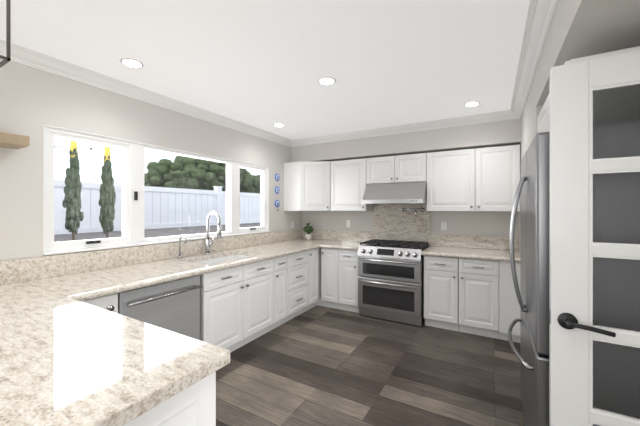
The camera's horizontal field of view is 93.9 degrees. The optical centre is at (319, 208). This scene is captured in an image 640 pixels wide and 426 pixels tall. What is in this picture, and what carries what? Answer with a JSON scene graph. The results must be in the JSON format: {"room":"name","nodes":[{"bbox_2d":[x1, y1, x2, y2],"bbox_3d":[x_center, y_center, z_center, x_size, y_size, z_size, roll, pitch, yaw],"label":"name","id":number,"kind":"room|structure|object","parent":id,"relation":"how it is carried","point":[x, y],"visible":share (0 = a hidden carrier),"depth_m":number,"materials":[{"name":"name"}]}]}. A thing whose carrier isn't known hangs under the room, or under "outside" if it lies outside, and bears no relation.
{"room":"kitchen","nodes":[
{"label":"kitchen","id":0,"kind":"room"},
{"bbox_2d":[0,59,301,260],"bbox_3d":[-2.208,0.165,2.019,0.160,2.510,7.360,0,0,30],"label":"wall","id":1,"kind":"structure","parent":0,"point":[31,98],"depth_m":2.30,"materials":[{"name":"paint"}]},
{"bbox_2d":[0,132,29,148],"bbox_3d":[-2.346,-0.443,1.395,0.218,0.065,1.420,0,0,30],"label":"floating shelf","id":2,"kind":"object","parent":1,"relation":"attached to","point":[7,140],"visible":1,"depth_m":1.91,"materials":[{"name":"brown wood"}]},
{"bbox_2d":[43,124,269,254],"bbox_3d":[-1.442,-0.142,3.323,0.184,0.962,2.552,0,0,30],"label":"window","id":3,"kind":"structure","parent":1,"relation":"in","point":[132,151],"depth_m":2.73,"materials":[{"name":"white vinyl"}]},
{"bbox_2d":[0,204,517,284],"bbox_3d":[-0.069,0.218,2.448,3.112,0.572,4.476,0,0,30],"label":"backsplash","id":4,"kind":"structure","parent":1,"relation":"attached to","point":[390,223],"depth_m":3.69,"materials":[{"name":"stone"}]},
{"bbox_2d":[402,208,424,215],"bbox_3d":[1.269,0.043,4.114,0.299,0.115,0.212,0,0,30],"label":"pot filler","id":5,"kind":"object","parent":4,"relation":"attached to","point":[403,209],"visible":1,"depth_m":4.13,"materials":[{"name":"silver metal"}]},
{"bbox_2d":[275,174,279,210],"bbox_3d":[-0.646,-0.252,4.553,0.018,0.567,0.110,0,0,30],"label":"decorative plates","id":6,"kind":"object","parent":1,"relation":"attached to","point":[277,177],"visible":1,"depth_m":4.54,"materials":[{"name":"blue ceramic"}]},
{"bbox_2d":[0,0,529,139],"bbox_3d":[-0.243,-1.130,0.982,4.600,0.080,7.520,0,0,30],"label":"ceiling","id":7,"kind":"structure","parent":0,"point":[260,64],"depth_m":2.08,"materials":[{"name":"paint"}]},
{"bbox_2d":[0,0,10,67],"bbox_3d":[-1.298,-0.812,1.027,0.269,0.556,0.269,0,0,30],"label":"pendant lantern","id":8,"kind":"object","parent":7,"relation":"hanging from","point":[7,58],"visible":1,"depth_m":1.07,"materials":[{"name":"black metal"}]},
{"bbox_2d":[120,58,479,126],"bbox_3d":[-0.450,-1.097,1.765,2.409,0.026,4.502,0,0,30],"label":"recessed light","id":9,"kind":"object","parent":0,"point":[129,62],"depth_m":2.51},
{"bbox_2d":[216,305,524,425],"bbox_3d":[-0.243,1.445,0.982,4.280,0.050,7.200,0,0,30],"label":"floor","id":10,"kind":"structure","parent":0,"point":[323,366],"depth_m":2.52,"materials":[{"name":"brown wood"}]},
{"bbox_2d":[117,275,201,339],"bbox_3d":[-1.440,0.986,2.418,0.732,0.863,0.638,0,0,30],"label":"dishwasher","id":11,"kind":"object","parent":10,"relation":"on","point":[174,306],"visible":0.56,"depth_m":2.29,"materials":[{"name":"silver metal"}]},
{"bbox_2d":[123,371,215,425],"bbox_3d":[-1.427,0.986,1.198,1.999,0.864,0.795,0,0,30],"label":"base cabinet","id":12,"kind":"object","parent":10,"relation":"on","point":[195,405],"visible":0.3,"depth_m":0.95,"materials":[{"name":"white wood"}]},
{"bbox_2d":[81,248,323,352],"bbox_3d":[-0.866,0.986,3.459,0.718,0.864,3.514,0,0,30],"label":"base cabinet","id":13,"kind":"object","parent":10,"relation":"on","point":[241,304],"visible":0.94,"depth_m":3.12,"materials":[{"name":"white wood"}]},
{"bbox_2d":[0,238,519,425],"bbox_3d":[-0.069,0.619,2.448,3.112,0.227,4.476,0,0,30],"label":"countertop","id":14,"kind":"structure","parent":13,"relation":"on","point":[65,360],"depth_m":1.10,"materials":[{"name":"stone"}]},
{"bbox_2d":[176,235,186,258],"bbox_3d":[-1.390,0.382,2.999,0.116,0.244,0.059,0,0,30],"label":"faucet","id":15,"kind":"object","parent":14,"relation":"on","point":[184,236],"visible":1,"depth_m":3.02,"materials":[{"name":"silver metal"}]},
{"bbox_2d":[205,211,221,253],"bbox_3d":[-1.161,0.265,3.315,0.233,0.478,0.112,0,0,30],"label":"faucet","id":16,"kind":"object","parent":14,"relation":"on","point":[219,236],"visible":1,"depth_m":3.31,"materials":[{"name":"silver metal"}]},
{"bbox_2d":[303,223,312,239],"bbox_3d":[-0.182,0.366,4.860,0.177,0.276,0.168,0,0,-21],"label":"plant pot","id":17,"kind":"object","parent":14,"relation":"on","point":[308,236],"visible":0.99,"depth_m":4.84,"materials":[{"name":"ceramic"}]},
{"bbox_2d":[357,239,429,325],"bbox_3d":[0.985,0.934,3.988,0.808,0.972,0.704,0,0,30],"label":"range","id":18,"kind":"object","parent":10,"relation":"on","point":[390,272],"visible":0.98,"depth_m":3.73,"materials":[{"name":"silver metal"}]},
{"bbox_2d":[321,248,519,342],"bbox_3d":[1.195,0.986,3.927,2.390,0.864,0.648,0,0,30],"label":"base cabinet","id":19,"kind":"object","parent":10,"relation":"on","point":[471,296],"visible":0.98,"depth_m":3.40,"materials":[{"name":"white wood"}]},
{"bbox_2d":[507,132,548,425],"bbox_3d":[1.604,0.530,1.593,1.026,1.780,0.900,0,0,30],"label":"refrigerator","id":20,"kind":"object","parent":10,"relation":"on","point":[532,190],"visible":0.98,"depth_m":1.49,"materials":[{"name":"silver metal"}]},
{"bbox_2d":[291,118,520,161],"bbox_3d":[0.966,-0.920,4.249,3.120,0.340,0.330,0,0,30],"label":"wall","id":21,"kind":"structure","parent":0,"point":[505,132],"depth_m":3.89,"materials":[{"name":"beige paint"}]},
{"bbox_2d":[302,211,518,250],"bbox_3d":[1.591,0.165,4.172,4.600,2.510,0.160,0,0,30],"label":"wall","id":22,"kind":"structure","parent":0,"point":[471,223],"depth_m":4.01,"materials":[{"name":"paint"}]},
{"bbox_2d":[291,220,446,229],"bbox_3d":[0.655,0.242,4.542,2.336,0.141,0.213,0,0,22],"label":"outlet plates","id":23,"kind":"object","parent":22,"relation":"attached to","point":[443,224],"visible":1,"depth_m":4.72,"materials":[{"name":"white plastic"}]},
{"bbox_2d":[362,182,426,203],"bbox_3d":[1.046,-0.207,4.087,0.796,0.282,0.515,0,0,30],"label":"range hood","id":24,"kind":"object","parent":22,"relation":"attached to","point":[409,192],"visible":0.98,"depth_m":3.91,"materials":[{"name":"silver metal"}]},
{"bbox_2d":[284,144,519,211],"bbox_3d":[0.909,-0.359,4.150,3.108,0.778,0.546,0,0,30],"label":"upper cabinet","id":25,"kind":"object","parent":22,"relation":"attached to","point":[487,178],"visible":1,"depth_m":3.85,"materials":[{"name":"white wood"}]},
{"bbox_2d":[519,73,542,252],"bbox_3d":[2.490,0.165,2.606,1.160,2.510,1.660,0,0,30],"label":"wall","id":26,"kind":"structure","parent":0,"point":[530,113],"depth_m":2.57,"materials":[{"name":"beige paint"}]},
{"bbox_2d":[537,46,639,132],"bbox_3d":[1.706,-0.522,1.543,0.852,0.285,0.956,0,0,30],"label":"upper cabinet","id":27,"kind":"object","parent":26,"relation":"attached to","point":[543,117],"visible":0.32,"depth_m":1.73,"materials":[{"name":"white wood"}]},
{"bbox_2d":[536,0,639,105],"bbox_3d":[0.696,-0.920,-0.515,1.160,0.340,5.540,0,0,30],"label":"wall","id":28,"kind":"structure","parent":0,"point":[578,28],"depth_m":1.32,"materials":[{"name":"paint"}]},
{"bbox_2d":[0,0,558,146],"bbox_3d":[-0.828,-1.049,1.128,3.120,0.082,6.870,0,0,30],"label":"crown molding","id":29,"kind":"structure","parent":28,"relation":"attached to","point":[540,14],"depth_m":2.64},
{"bbox_2d":[549,50,639,425],"bbox_3d":[1.343,0.399,1.075,0.822,2.018,0.109,0,0,30],"label":"french door","id":30,"kind":"structure","parent":28,"relation":"in","point":[594,104],"depth_m":1.22,"materials":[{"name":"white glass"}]},
{"label":"outside","id":31,"kind":"structure","parent":0,"visible":0},
{"bbox_2d":[54,146,150,154],"bbox_3d":[-3.236,-0.795,3.279,0.053,0.317,3.001,0,0,30],"label":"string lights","id":32,"kind":"object","parent":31,"point":[90,152],"visible":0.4,"depth_m":3.81,"materials":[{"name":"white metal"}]},
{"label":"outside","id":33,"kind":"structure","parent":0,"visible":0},
{"bbox_2d":[54,231,121,241],"label":"ground","id":34,"kind":"structure","parent":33,"point":[93,235],"depth_m":3.90,"materials":[{"name":"grey concrete"}]},
{"bbox_2d":[62,141,83,240],"bbox_3d":[-2.610,-0.181,3.166,0.166,1.080,0.171,0,0,30],"label":"cypress tree","id":35,"kind":"object","parent":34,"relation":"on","point":[72,190],"visible":1,"depth_m":3.13,"materials":[{"name":"green plant"}]},
{"bbox_2d":[98,147,115,237],"bbox_3d":[-2.450,-0.176,3.446,0.161,1.070,0.157,0,0,0],"label":"cypress tree","id":36,"kind":"object","parent":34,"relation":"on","point":[107,200],"visible":1,"depth_m":3.41,"materials":[{"name":"green plant"}]},
{"bbox_2d":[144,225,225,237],"label":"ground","id":37,"kind":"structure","parent":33,"point":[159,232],"depth_m":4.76,"materials":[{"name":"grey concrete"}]},
{"bbox_2d":[54,180,259,234],"bbox_3d":[-2.768,-0.070,5.799,0.150,0.859,16.665,0,0,30],"label":"fence","id":38,"kind":"object","parent":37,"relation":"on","point":[164,207],"visible":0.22,"depth_m":5.56,"materials":[{"name":"plastic"}]},
{"bbox_2d":[144,155,259,193],"bbox_3d":[-3.152,-0.091,9.231,2.105,3.022,4.724,0,0,30],"label":"leafy tree","id":39,"kind":"object","parent":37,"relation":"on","point":[184,172],"visible":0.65,"depth_m":7.81,"materials":[{"name":"green plant"}]},
{"bbox_2d":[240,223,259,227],"label":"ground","id":40,"kind":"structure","parent":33,"point":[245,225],"depth_m":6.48,"materials":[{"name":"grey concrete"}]}
]}

